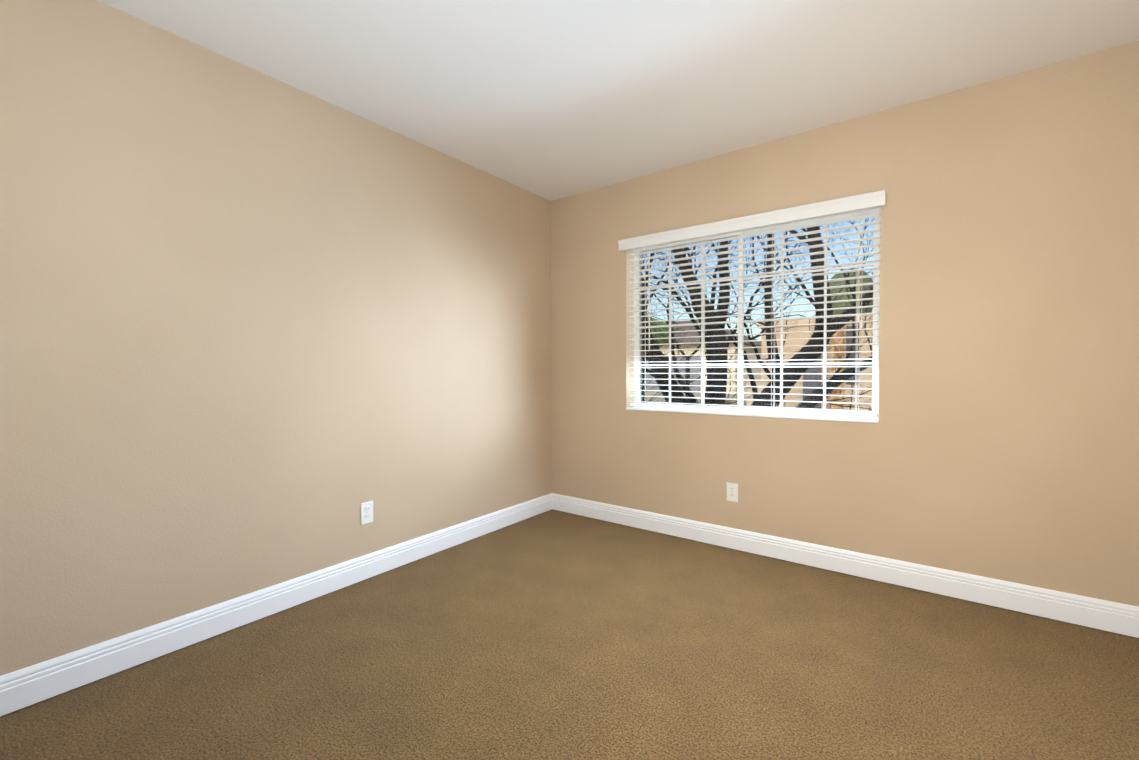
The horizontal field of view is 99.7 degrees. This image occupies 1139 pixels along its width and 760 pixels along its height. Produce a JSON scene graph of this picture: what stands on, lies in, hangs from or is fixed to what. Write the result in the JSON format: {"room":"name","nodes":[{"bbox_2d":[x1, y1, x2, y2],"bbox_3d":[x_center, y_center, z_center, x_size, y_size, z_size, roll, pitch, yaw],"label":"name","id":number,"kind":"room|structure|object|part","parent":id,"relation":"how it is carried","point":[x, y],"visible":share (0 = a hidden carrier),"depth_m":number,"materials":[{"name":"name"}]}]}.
{"room":"empty bedroom","nodes":[
{"label":"empty bedroom","id":0,"kind":"room"},
{"bbox_2d":[0,0,551,675],"bbox_3d":[-1.451,-0.149,2.206,0.180,2.440,4.130,1,2,37],"label":"wall","id":1,"kind":"structure","parent":0,"point":[258,330],"depth_m":2.03,"materials":[{"name":"beige paint"}]},
{"bbox_2d":[0,493,551,716],"bbox_3d":[-1.315,1.002,2.245,0.017,0.124,3.950,1,2,37],"label":"baseboard","id":2,"kind":"structure","parent":1,"relation":"attached to","point":[32,684],"depth_m":2.02,"materials":[{"name":"white wood"}]},
{"bbox_2d":[361,501,372,524],"bbox_3d":[-1.079,0.708,2.562,0.008,0.115,0.070,1,2,37],"label":"outlet","id":3,"kind":"object","parent":1,"relation":"attached to","point":[363,512],"depth_m":2.56,"materials":[{"name":"white plastic"}]},
{"bbox_3d":[-1.077,0.708,2.561,0.003,0.066,0.034,1,2,37],"label":"electrical outlet receptacle on the left wall","id":4,"kind":"part","parent":3,"relation":"part of","materials":[{"name":"white plastic"}]},
{"bbox_2d":[0,509,1138,759],"bbox_3d":[0.042,1.163,1.237,3.760,0.150,4.310,1,2,37],"label":"floor","id":5,"kind":"structure","parent":0,"point":[552,635],"depth_m":1.76,"materials":[{"name":"carpet"}]},
{"bbox_2d":[98,0,1138,200],"bbox_3d":[0.034,-1.427,1.180,3.760,0.150,4.310,1,2,37],"label":"ceiling","id":6,"kind":"structure","parent":0,"point":[550,100],"depth_m":2.06,"materials":[{"name":"white paint"}]},
{"bbox_2d":[551,41,1138,606],"bbox_3d":[1.272,-0.172,2.864,3.760,2.440,0.180,1,2,37],"label":"wall","id":7,"kind":"structure","parent":0,"point":[999,439],"depth_m":2.33,"materials":[{"name":"beige paint"}]},
{"bbox_2d":[727,482,737,501],"bbox_3d":[1.005,0.694,2.966,0.070,0.115,0.008,1,2,37],"label":"outlet","id":8,"kind":"object","parent":7,"relation":"attached to","point":[735,492],"depth_m":2.96,"materials":[{"name":"white plastic"}]},
{"bbox_3d":[1.004,0.694,2.964,0.034,0.066,0.003,1,2,37],"label":"electrical outlet receptacle on the window wall","id":9,"kind":"part","parent":8,"relation":"part of","materials":[{"name":"white plastic"}]},
{"bbox_2d":[626,407,878,422],"bbox_3d":[1.037,0.210,2.994,1.509,0.013,0.117,1,2,37],"label":"window sill","id":10,"kind":"structure","parent":7,"relation":"attached to","point":[848,419],"depth_m":2.87,"materials":[{"name":"white wood"}]},
{"bbox_2d":[634,208,880,418],"bbox_3d":[1.087,-0.371,3.052,1.509,1.170,0.071,1,2,37],"label":"window unit","id":11,"kind":"structure","parent":7,"relation":"in","point":[638,377],"depth_m":2.99,"materials":[{"name":"white plastic"}]},
{"bbox_3d":[0.791,-0.375,3.257,0.712,1.094,0.004,1,2,37],"label":"sash glass","id":12,"kind":"part","parent":11,"relation":"part of","materials":[{"name":"clear glass"}]},
{"bbox_3d":[0.791,-0.375,3.257,0.760,1.142,0.026,1,2,37],"label":"sash","id":13,"kind":"part","parent":11,"relation":"part of","materials":[{"name":"white plastic"}]},
{"bbox_2d":[618,190,885,416],"bbox_3d":[1.008,-0.390,2.958,1.565,1.160,0.136,1,2,37],"label":"window blind","id":14,"kind":"object","parent":11,"relation":"attached to","point":[858,204],"visible":0.9,"depth_m":2.86,"materials":[{"name":"white plastic"}]},
{"bbox_3d":[1.040,0.180,2.998,1.493,0.018,0.052,1,2,37],"label":"rail","id":15,"kind":"part","parent":14,"relation":"part of","materials":[{"name":"white plastic"}]},
{"bbox_3d":[1.036,-0.937,2.973,1.493,0.030,0.056,1,2,37],"label":"head rail","id":16,"kind":"part","parent":14,"relation":"part of","materials":[{"name":"white plastic"}]},
{"bbox_3d":[1.387,-0.368,2.851,0.712,1.094,0.004,1,2,37],"label":"sash glass","id":17,"kind":"part","parent":11,"relation":"part of","materials":[{"name":"clear glass"}]},
{"bbox_3d":[1.387,-0.368,2.851,0.760,1.142,0.026,1,2,37],"label":"sash","id":18,"kind":"part","parent":11,"relation":"part of","materials":[{"name":"white plastic"}]},
{"bbox_2d":[552,493,1138,637],"bbox_3d":[1.217,0.981,2.810,3.400,0.124,0.017,1,2,37],"label":"baseboard","id":19,"kind":"structure","parent":7,"relation":"attached to","point":[1111,616],"depth_m":2.47,"materials":[{"name":"white wood"}]},
{"label":"outside","id":20,"kind":"structure","parent":0,"visible":0},
{"bbox_2d":[646,392,746,406],"bbox_3d":[17.790,0.891,27.890,120.000,0.300,120.000,1,2,37],"label":"ground","id":21,"kind":"structure","parent":20,"point":[698,400],"depth_m":23.14,"materials":[{"name":"grey"}]},
{"bbox_2d":[641,317,668,402],"bbox_3d":[2.046,-0.301,13.118,1.269,2.939,1.600,1,2,37],"label":"shrub","id":22,"kind":"object","parent":21,"relation":"on","point":[660,341],"depth_m":12.79,"materials":[{"name":"green plant"}]},
{"bbox_3d":[2.043,-1.219,13.098,1.269,1.102,1.600,1,2,37],"label":"crown","id":23,"kind":"part","parent":22,"relation":"part of","materials":[{"name":"green plant"}]},
{"bbox_2d":[646,320,760,393],"bbox_3d":[6.783,-1.712,34.162,13.700,4.800,9.900,1,2,37],"label":"building","id":24,"kind":"structure","parent":21,"relation":"on","point":[734,377],"depth_m":28.56,"materials":[{"name":"beige paint"}]},
{"bbox_2d":[641,218,873,410],"bbox_3d":[2.166,-2.378,4.524,6.515,7.669,10.600,1,2,37],"label":"tree","id":25,"kind":"object","parent":21,"relation":"on","point":[711,383],"depth_m":5.66,"materials":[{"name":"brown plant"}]},
{"bbox_2d":[747,315,872,410],"bbox_3d":[11.936,-0.315,13.823,10.800,2.870,9.700,1,2,37],"label":"building","id":26,"kind":"structure","parent":21,"relation":"on","point":[863,377],"depth_m":13.08,"materials":[{"name":"beige paint"}]},
{"bbox_2d":[829,269,872,314],"bbox_3d":[12.862,-2.093,22.227,2.112,6.049,2.434,1,2,37],"label":"tree","id":27,"kind":"object","parent":21,"relation":"on","point":[841,283],"depth_m":21.36,"materials":[{"name":"green plant"}]}
]}

